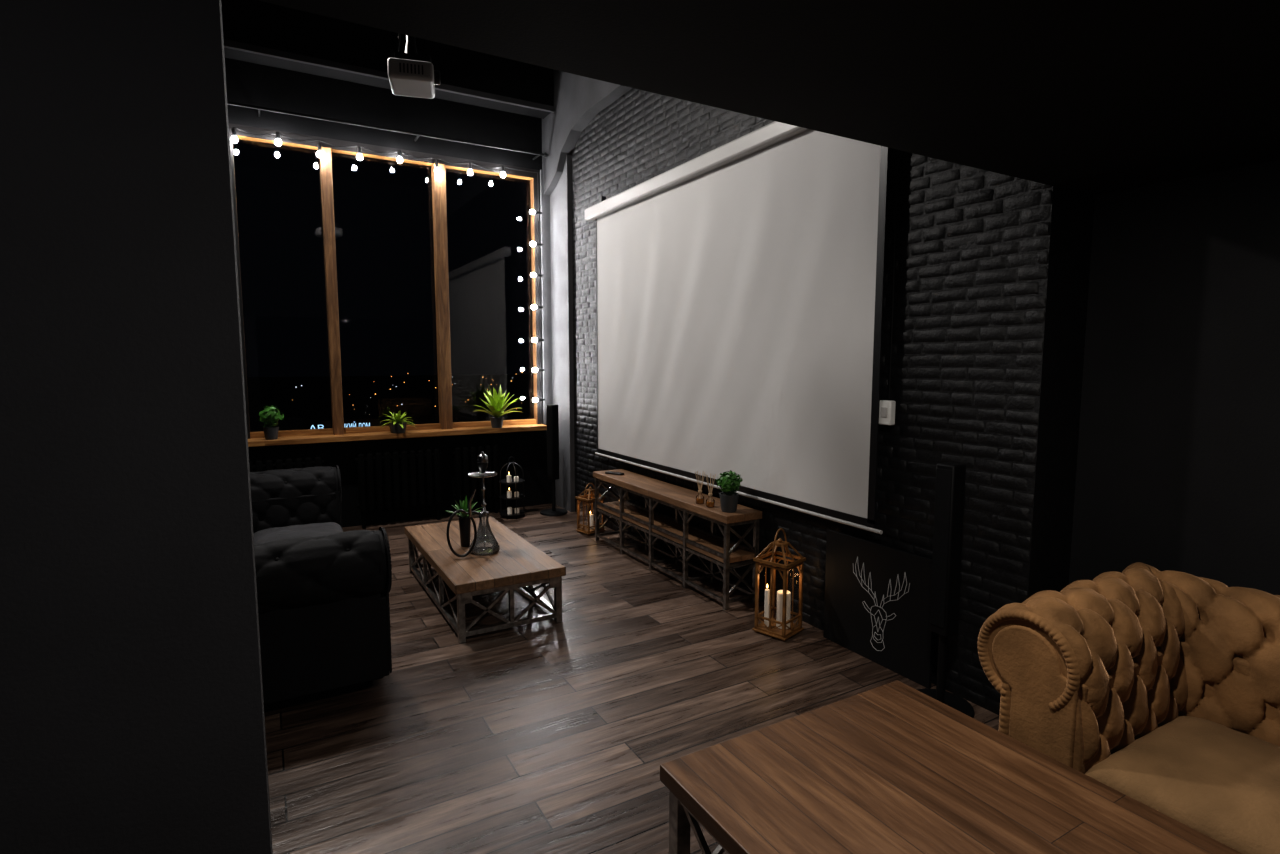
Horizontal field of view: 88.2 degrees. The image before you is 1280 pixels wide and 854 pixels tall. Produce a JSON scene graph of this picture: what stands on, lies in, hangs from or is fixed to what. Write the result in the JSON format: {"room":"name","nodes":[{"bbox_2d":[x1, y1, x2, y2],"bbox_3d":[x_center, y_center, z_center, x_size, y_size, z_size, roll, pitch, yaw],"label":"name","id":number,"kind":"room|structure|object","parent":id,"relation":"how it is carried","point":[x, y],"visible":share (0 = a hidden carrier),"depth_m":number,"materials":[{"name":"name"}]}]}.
{"room":"hookah lounge","nodes":[
{"label":"hookah lounge","id":0,"kind":"room"},
{"bbox_2d":[0,0,272,853],"bbox_3d":[-1.812,0.380,0.710,2.420,2.300,0.160,-3,7,-30],"label":"wall partition","id":1,"kind":"structure","parent":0,"point":[132,718],"depth_m":1.12,"materials":[{"name":"grey paint"}]},
{"bbox_2d":[225,58,551,527],"bbox_3d":[-2.556,-1.358,6.441,3.570,4.600,0.300,-3,7,-30],"label":"wall","id":2,"kind":"structure","parent":0,"point":[247,83],"depth_m":6.37,"materials":[{"name":"black paint"}]},
{"bbox_2d":[221,0,552,118],"bbox_3d":[-2.431,-3.362,5.887,3.440,0.500,0.270,-3,7,-30],"label":"beam","id":3,"kind":"structure","parent":2,"relation":"attached to","point":[253,22],"depth_m":5.77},
{"bbox_2d":[227,101,547,159],"bbox_3d":[-2.480,-2.724,6.042,3.425,0.050,0.225,-3,7,-30],"label":"curtain rod","id":4,"kind":"object","parent":2,"relation":"attached to","point":[544,154],"visible":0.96,"depth_m":6.01,"materials":[{"name":"black metal"}]},
{"bbox_2d":[229,123,546,446],"bbox_3d":[-2.284,-1.278,6.397,2.830,2.750,0.340,-3,7,-30],"label":"window","id":5,"kind":"structure","parent":2,"relation":"in","point":[446,426],"depth_m":6.40,"materials":[{"name":"brown wood"}]},
{"bbox_2d":[258,405,283,439],"bbox_3d":[-3.255,-0.042,5.829,0.201,0.304,0.209,-3,7,-30],"label":"potted plant","id":6,"kind":"object","parent":5,"relation":"on","point":[270,431],"visible":1,"depth_m":5.79,"materials":[{"name":"green plant"}]},
{"bbox_2d":[231,127,544,413],"bbox_3d":[-2.236,-1.340,6.349,2.767,2.540,0.048,-3,7,-30],"label":"string lights","id":7,"kind":"object","parent":5,"relation":"attached to","point":[234,139],"visible":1,"depth_m":6.53,"materials":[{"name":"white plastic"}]},
{"bbox_2d":[231,127,237,142],"bbox_3d":[-3.416,-2.461,5.556,0.047,0.129,0.046,-3,7,-30],"label":"socket","id":8,"kind":"object","parent":7,"relation":"attached to","point":[234,139],"depth_m":5.54,"materials":[{"name":"black plastic"}]},
{"bbox_2d":[275,132,280,145],"bbox_3d":[-3.134,-2.494,5.715,0.047,0.113,0.046,-3,7,-30],"label":"socket","id":9,"kind":"object","parent":7,"relation":"attached to","point":[277,142],"depth_m":5.70,"materials":[{"name":"black plastic"}]},
{"bbox_2d":[317,141,322,157],"bbox_3d":[-2.854,-2.480,5.878,0.047,0.155,0.046,-3,7,-30],"label":"socket","id":10,"kind":"object","parent":7,"relation":"attached to","point":[319,153],"depth_m":5.87,"materials":[{"name":"black plastic"}]},
{"bbox_2d":[357,146,362,159],"bbox_3d":[-2.566,-2.510,6.040,0.047,0.129,0.046,-3,7,-30],"label":"socket","id":11,"kind":"object","parent":7,"relation":"attached to","point":[359,156],"depth_m":6.03,"materials":[{"name":"black plastic"}]},
{"bbox_2d":[397,150,401,162],"bbox_3d":[-2.261,-2.545,6.212,0.047,0.113,0.046,-3,7,-30],"label":"socket","id":12,"kind":"object","parent":7,"relation":"attached to","point":[399,159],"depth_m":6.20,"materials":[{"name":"black plastic"}]},
{"bbox_2d":[435,158,438,173],"bbox_3d":[-1.965,-2.531,6.384,0.047,0.155,0.046,-3,7,-30],"label":"socket","id":13,"kind":"object","parent":7,"relation":"attached to","point":[436,162],"depth_m":6.37,"materials":[{"name":"black plastic"}]},
{"bbox_2d":[468,162,471,174],"bbox_3d":[-1.685,-2.561,6.542,0.047,0.128,0.046,-3,7,-30],"label":"socket","id":14,"kind":"object","parent":7,"relation":"attached to","point":[469,163],"depth_m":6.53,"materials":[{"name":"black plastic"}]},
{"bbox_2d":[501,166,504,176],"bbox_3d":[-1.392,-2.595,6.707,0.047,0.113,0.046,-3,7,-30],"label":"socket","id":15,"kind":"object","parent":7,"relation":"attached to","point":[502,168],"depth_m":6.69,"materials":[{"name":"black plastic"}]},
{"bbox_2d":[530,210,541,213],"bbox_3d":[-1.092,-2.249,6.915,0.131,0.046,0.047,-3,7,-30],"label":"socket","id":16,"kind":"object","parent":7,"relation":"attached to","point":[531,211],"depth_m":6.90,"materials":[{"name":"black plastic"}]},
{"bbox_2d":[530,242,542,245],"bbox_3d":[-1.092,-1.923,6.948,0.131,0.046,0.047,-3,7,-30],"label":"bulb","id":17,"kind":"object","parent":7,"relation":"attached to","point":[532,243],"depth_m":6.94,"materials":[{"name":"white glass"}]},
{"bbox_2d":[531,305,542,308],"bbox_3d":[-1.092,-1.274,7.014,0.131,0.046,0.047,-3,7,-30],"label":"bulb","id":18,"kind":"object","parent":7,"relation":"attached to","point":[533,306],"depth_m":7.00,"materials":[{"name":"white glass"}]},
{"bbox_2d":[531,273,542,276],"bbox_3d":[-1.092,-1.606,6.981,0.131,0.046,0.047,-3,7,-30],"label":"bulb","id":19,"kind":"object","parent":7,"relation":"attached to","point":[532,274],"depth_m":6.97,"materials":[{"name":"white glass"}]},
{"bbox_2d":[532,368,543,371],"bbox_3d":[-1.092,-0.612,7.082,0.131,0.046,0.047,-3,7,-30],"label":"bulb","id":20,"kind":"object","parent":7,"relation":"attached to","point":[534,369],"depth_m":7.07,"materials":[{"name":"white glass"}]},
{"bbox_2d":[532,338,543,341],"bbox_3d":[-1.092,-0.929,7.049,0.131,0.046,0.047,-3,7,-30],"label":"bulb","id":21,"kind":"object","parent":7,"relation":"attached to","point":[533,339],"depth_m":7.03,"materials":[{"name":"white glass"}]},
{"bbox_2d":[533,398,544,401],"bbox_3d":[-1.092,-0.292,7.114,0.131,0.046,0.047,-3,7,-30],"label":"bulb","id":22,"kind":"object","parent":7,"relation":"attached to","point":[534,399],"depth_m":7.10,"materials":[{"name":"white glass"}]},
{"bbox_2d":[381,411,414,432],"bbox_3d":[-2.326,-0.056,6.371,0.343,0.222,0.307,-3,7,-30],"label":"potted plant","id":23,"kind":"object","parent":5,"relation":"on","point":[398,425],"visible":1,"depth_m":6.32,"materials":[{"name":"green plant"}]},
{"bbox_2d":[473,384,522,427],"bbox_3d":[-1.465,-0.226,6.831,0.534,0.469,0.570,6,8,44],"label":"potted plant","id":24,"kind":"object","parent":5,"relation":"on","point":[497,406],"visible":1,"depth_m":6.79,"materials":[{"name":"green plant"}]},
{"bbox_2d":[540,170,552,423],"bbox_3d":[-1.011,-1.378,7.137,0.097,2.700,0.030,-3,7,-30],"label":"trim","id":25,"kind":"structure","parent":2,"relation":"attached to","point":[544,199],"depth_m":7.12,"materials":[{"name":"grey paint"}]},
{"bbox_2d":[264,504,998,853],"bbox_3d":[-0.957,1.422,2.431,5.800,0.120,9.300,-3,7,-30],"label":"floor","id":26,"kind":"structure","parent":0,"point":[549,736],"depth_m":3.05,"materials":[{"name":"brown wood"}]},
{"bbox_2d":[250,465,391,704],"bbox_3d":[-2.201,0.808,3.946,0.971,0.795,2.528,-3,7,-30],"label":"sofa","id":27,"kind":"object","parent":26,"relation":"on","point":[323,590],"visible":0.53,"depth_m":3.05,"materials":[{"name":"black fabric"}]},
{"bbox_2d":[253,522,342,543],"bbox_3d":[-2.360,0.787,4.563,0.593,0.162,0.601,-3,7,-30],"label":"seat cushion","id":28,"kind":"object","parent":27,"relation":"on","point":[263,532],"depth_m":4.59,"materials":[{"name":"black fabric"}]},
{"bbox_2d":[355,448,442,528],"bbox_3d":[-2.339,0.591,6.451,0.800,0.720,0.120,-3,7,-30],"label":"radiator","id":29,"kind":"object","parent":26,"relation":"on","point":[431,479],"visible":1,"depth_m":6.39,"materials":[{"name":"black metal"}]},
{"bbox_2d":[404,517,565,642],"bbox_3d":[-1.113,0.974,4.509,0.670,0.350,1.500,-3,7,-30],"label":"coffee table","id":30,"kind":"object","parent":26,"relation":"on","point":[518,563],"visible":0.92,"depth_m":4.04,"materials":[{"name":"brown wood"}]},
{"bbox_2d":[449,496,481,546],"bbox_3d":[-1.174,0.627,4.451,0.260,0.352,0.251,2,6,17],"label":"potted plant","id":31,"kind":"object","parent":30,"relation":"on","point":[464,520],"visible":0.83,"depth_m":4.42,"materials":[{"name":"green plant"}]},
{"bbox_2d":[446,451,499,556],"bbox_3d":[-1.052,0.494,4.230,0.196,0.662,0.342,3,7,28],"label":"hookah","id":32,"kind":"object","parent":30,"relation":"on","point":[484,534],"visible":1,"depth_m":4.28,"materials":[{"name":"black glass"}]},
{"bbox_2d":[477,451,487,472],"bbox_3d":[-1.018,0.228,4.267,0.076,0.141,0.076,-3,7,-30],"label":"bowl","id":33,"kind":"object","parent":32,"relation":"on","point":[482,459],"depth_m":4.24,"materials":[{"name":"silver metal"}]},
{"bbox_2d":[468,471,497,477],"bbox_3d":[-1.018,0.312,4.276,0.190,0.018,0.190,-3,7,-30],"label":"tray","id":34,"kind":"object","parent":32,"relation":"on","point":[482,474],"depth_m":4.28,"materials":[{"name":"silver metal"}]},
{"bbox_2d":[499,456,524,518],"bbox_3d":[-1.308,0.610,6.746,0.258,0.624,0.258,-3,7,-30],"label":"candle stand","id":35,"kind":"object","parent":26,"relation":"on","point":[503,481],"visible":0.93,"depth_m":6.71,"materials":[{"name":"black metal"}]},
{"bbox_2d":[507,488,511,497],"bbox_3d":[-1.327,0.665,6.705,0.048,0.108,0.048,-3,7,-30],"label":"candle","id":36,"kind":"object","parent":35,"relation":"on","point":[509,493],"visible":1,"depth_m":6.69,"materials":[{"name":"beige wax"}]},
{"bbox_2d":[507,507,511,513],"bbox_3d":[-1.327,0.848,6.724,0.048,0.080,0.048,-3,7,-30],"label":"candle","id":37,"kind":"object","parent":35,"relation":"on","point":[509,509],"visible":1,"depth_m":6.71,"materials":[{"name":"beige wax"}]},
{"bbox_2d":[507,473,511,481],"bbox_3d":[-1.327,0.506,6.689,0.048,0.108,0.048,-3,7,-30],"label":"candle","id":38,"kind":"object","parent":35,"relation":"on","point":[508,476],"visible":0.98,"depth_m":6.67,"materials":[{"name":"beige wax"}]},
{"bbox_2d":[499,478,524,483],"bbox_3d":[-1.308,0.555,6.740,0.258,0.014,0.258,-3,7,-30],"label":"tray","id":39,"kind":"object","parent":35,"relation":"on","point":[503,481],"depth_m":6.71,"materials":[{"name":"black metal"}]},
{"bbox_2d":[499,494,524,499],"bbox_3d":[-1.308,0.714,6.756,0.258,0.014,0.258,-3,7,-30],"label":"tray","id":40,"kind":"object","parent":35,"relation":"on","point":[501,496],"depth_m":6.71,"materials":[{"name":"black metal"}]},
{"bbox_2d":[500,510,524,515],"bbox_3d":[-1.308,0.883,6.773,0.258,0.014,0.258,-3,7,-30],"label":"tray","id":41,"kind":"object","parent":35,"relation":"on","point":[521,512],"depth_m":6.74,"materials":[{"name":"black metal"}]},
{"bbox_2d":[540,404,567,515],"bbox_3d":[-0.905,0.336,6.880,0.290,1.140,0.290,5,8,43],"label":"tower speaker","id":42,"kind":"object","parent":26,"relation":"on","point":[552,410],"visible":1,"depth_m":6.83},
{"bbox_2d":[546,407,551,475],"bbox_3d":[-0.937,0.151,6.826,0.076,0.720,0.006,5,8,43],"label":"grille","id":43,"kind":"object","parent":42,"relation":"attached to","point":[549,409],"depth_m":6.82,"materials":[{"name":"fabric"}]},
{"bbox_2d":[575,483,604,535],"bbox_3d":[-0.462,0.750,6.146,0.202,0.466,0.202,-5,8,-41],"label":"lantern","id":44,"kind":"object","parent":26,"relation":"on","point":[582,526],"visible":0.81,"depth_m":6.11,"materials":[{"name":"brown wood"}]},
{"bbox_2d":[587,511,592,528],"bbox_3d":[-0.462,0.863,6.157,0.056,0.168,0.056,-3,7,-30],"label":"candle","id":45,"kind":"object","parent":44,"relation":"on","point":[591,515],"visible":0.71,"depth_m":6.14,"materials":[{"name":"beige wax"}]},
{"bbox_2d":[593,469,761,610],"bbox_3d":[0.191,0.779,5.094,0.290,0.620,1.940,-3,7,-30],"label":"media console","id":46,"kind":"object","parent":26,"relation":"on","point":[720,551],"visible":0.96,"depth_m":4.78,"materials":[{"name":"brown wood"}]},
{"bbox_2d":[605,471,623,474],"bbox_3d":[-0.219,0.398,5.683,0.170,0.020,0.050,4,7,31],"label":"remote control","id":47,"kind":"object","parent":46,"relation":"on","point":[607,472],"visible":1,"depth_m":5.67,"materials":[{"name":"black plastic"}]},
{"bbox_2d":[597,501,753,562],"bbox_3d":[0.191,0.772,5.093,0.250,0.035,1.880,-3,7,-30],"label":"shelf","id":48,"kind":"object","parent":46,"relation":"attached to","point":[702,543],"depth_m":4.85,"materials":[{"name":"brown wood"}]},
{"bbox_2d":[695,471,704,503],"bbox_3d":[0.410,0.414,4.521,0.069,0.220,0.066,-3,7,-30],"label":"reed diffuser","id":49,"kind":"object","parent":46,"relation":"on","point":[699,500],"visible":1,"depth_m":4.52,"materials":[{"name":"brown glass"}]},
{"bbox_2d":[696,490,703,503],"bbox_3d":[0.411,0.480,4.525,0.058,0.090,0.058,-3,7,-30],"label":"bottle","id":50,"kind":"object","parent":49,"relation":"on","point":[699,500],"depth_m":4.52,"materials":[{"name":"orange glass"}]},
{"bbox_2d":[706,474,715,507],"bbox_3d":[0.472,0.426,4.412,0.069,0.220,0.067,-3,7,-30],"label":"reed diffuser","id":51,"kind":"object","parent":46,"relation":"on","point":[710,504],"visible":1,"depth_m":4.41,"materials":[{"name":"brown glass"}]},
{"bbox_2d":[706,493,714,507],"bbox_3d":[0.471,0.490,4.421,0.058,0.090,0.058,-3,7,-30],"label":"bottle","id":52,"kind":"object","parent":51,"relation":"on","point":[710,504],"depth_m":4.41,"materials":[{"name":"orange glass"}]},
{"bbox_2d":[715,470,742,512],"bbox_3d":[0.578,0.415,4.286,0.165,0.267,0.170,3,7,30],"label":"potted plant","id":53,"kind":"object","parent":46,"relation":"on","point":[729,481],"visible":1,"depth_m":4.24,"materials":[{"name":"green plant"}]},
{"bbox_2d":[752,528,805,641],"bbox_3d":[0.818,0.900,3.875,0.222,0.626,0.222,5,8,43],"label":"lantern","id":54,"kind":"object","parent":26,"relation":"on","point":[772,630],"visible":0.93,"depth_m":3.85,"materials":[{"name":"brown wood"}]},
{"bbox_2d":[764,584,769,626],"bbox_3d":[0.748,1.048,3.890,0.028,0.258,0.028,-3,7,-30],"label":"candle","id":55,"kind":"object","parent":54,"relation":"in","point":[767,591],"visible":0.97,"depth_m":3.88,"materials":[{"name":"beige wax"}]},
{"bbox_2d":[824,529,933,688],"bbox_3d":[1.244,0.931,3.498,0.021,0.640,0.700,-3,7,-30],"label":"picture","id":56,"kind":"object","parent":26,"relation":"on","point":[878,596],"visible":0.97,"depth_m":3.46},
{"bbox_2d":[917,462,974,717],"bbox_3d":[1.388,0.731,2.998,0.290,1.140,0.290,-3,7,-30],"label":"tower speaker","id":57,"kind":"object","parent":26,"relation":"on","point":[950,476],"visible":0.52,"depth_m":2.95},
{"bbox_2d":[929,468,951,628],"bbox_3d":[1.346,0.544,2.955,0.006,0.720,0.076,-3,7,-30],"label":"grille","id":58,"kind":"object","parent":57,"relation":"attached to","point":[941,578],"depth_m":2.95,"materials":[{"name":"fabric"}]},
{"bbox_2d":[660,680,1242,853],"bbox_3d":[0.849,1.223,1.516,1.000,0.460,1.450,-3,7,-30],"label":"coffee table","id":59,"kind":"object","parent":26,"relation":"on","point":[890,768],"visible":1,"depth_m":1.75,"materials":[{"name":"brown wood"}]},
{"bbox_2d":[977,562,1279,853],"bbox_3d":[2.126,1.032,1.622,1.032,0.819,2.168,-3,7,-30],"label":"sofa","id":60,"kind":"object","parent":26,"relation":"on","point":[1161,689],"visible":0.91,"depth_m":2.11,"materials":[{"name":"brown leather"}]},
{"bbox_2d":[1085,716,1279,853],"bbox_3d":[1.791,1.063,1.851,0.633,0.161,0.708,-3,7,-30],"label":"seat cushion","id":61,"kind":"object","parent":60,"relation":"on","point":[1218,777],"depth_m":1.91,"materials":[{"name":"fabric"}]},
{"bbox_2d":[258,0,1279,195],"bbox_3d":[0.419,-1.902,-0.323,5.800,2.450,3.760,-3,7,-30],"label":"ceiling","id":62,"kind":"structure","parent":0,"point":[1091,97],"depth_m":1.55,"materials":[{"name":"black paint"}]},
{"bbox_2d":[571,88,1094,714],"bbox_3d":[0.531,-1.214,5.024,0.390,4.600,5.240,-3,7,-30],"label":"wall","id":63,"kind":"structure","parent":0,"point":[992,269],"depth_m":3.09,"materials":[{"name":"black brick"}]},
{"bbox_2d":[550,155,574,511],"bbox_3d":[-0.832,-0.989,7.013,0.050,3.750,0.490,-3,7,-30],"label":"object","id":64,"kind":"structure","parent":63,"relation":"attached to","point":[561,196],"depth_m":6.93,"materials":[{"name":"grey paint"}]},
{"bbox_2d":[542,69,631,194],"bbox_3d":[0.313,-2.864,4.742,0.120,1.260,5.220,-3,7,-30],"label":"beam","id":65,"kind":"structure","parent":63,"relation":"attached to","point":[577,100],"depth_m":6.42,"materials":[{"name":"grey paint"}]},
{"bbox_2d":[585,121,888,533],"bbox_3d":[0.385,-0.773,4.788,0.100,2.369,3.480,-3,7,-30],"label":"projection screen","id":66,"kind":"object","parent":63,"relation":"attached to","point":[740,284],"visible":0.99,"depth_m":4.19,"materials":[{"name":"fabric"}]},
{"bbox_2d":[879,150,898,424],"bbox_3d":[1.264,-0.807,3.307,0.046,1.600,0.076,-3,7,-30],"label":"control box","id":67,"kind":"object","parent":63,"relation":"attached to","point":[886,407],"visible":0.98,"depth_m":3.35,"materials":[{"name":"white plastic"}]},
{"bbox_2d":[1069,159,1279,594],"bbox_3d":[2.916,0.307,1.426,0.160,2.300,3.610,-3,7,-30],"label":"wall","id":68,"kind":"structure","parent":0,"point":[1178,468],"depth_m":2.58,"materials":[{"name":"grey paint"}]},
{"bbox_3d":[-1.154,-3.497,3.996,4.100,0.150,5.540,-3,7,-30],"label":"ceiling","id":69,"kind":"structure","parent":0,"visible":0},
{"bbox_2d":[387,33,440,98],"bbox_3d":[-1.328,-2.697,3.839,0.285,1.410,0.325,-2,6,-16],"label":"ceiling projector","id":70,"kind":"object","parent":69,"relation":"hanging from","point":[410,74],"visible":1,"depth_m":3.81,"materials":[{"name":"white plastic"}]},
{"bbox_2d":[399,63,422,74],"bbox_3d":[-1.298,-2.034,3.747,0.128,0.050,0.004,-2,6,-16],"label":"vent grille","id":71,"kind":"object","parent":70,"relation":"attached to","point":[404,68],"depth_m":3.75,"materials":[{"name":"black plastic"}]},
{"bbox_3d":[-2.868,-1.035,3.260,0.150,4.600,5.540,-3,7,-30],"label":"wall","id":72,"kind":"structure","parent":0,"visible":0},
{"bbox_2d":[224,39,554,112],"bbox_3d":[-2.354,-3.100,5.778,3.440,0.050,0.039,-3,7,-30],"label":"trim","id":73,"kind":"structure","parent":72,"relation":"attached to","point":[229,44],"depth_m":5.71,"materials":[{"name":"grey paint"}]},
{"label":"outside","id":74,"kind":"structure","parent":0,"visible":0},
{"bbox_2d":[247,374,532,431],"bbox_3d":[-49.891,-17.498,288.039,320.000,0.200,490.000,-3,7,-30],"label":"cityscape","id":75,"kind":"structure","parent":74,"point":[418,396],"depth_m":210.62,"materials":[{"name":"black"}]},
{"bbox_2d":[275,415,435,429],"bbox_3d":[-27.590,1.965,64.397,13.600,6.274,14.330,-3,7,-30],"label":"building","id":76,"kind":"structure","parent":75,"relation":"on","point":[295,424],"depth_m":64.52,"materials":[{"name":"black"}]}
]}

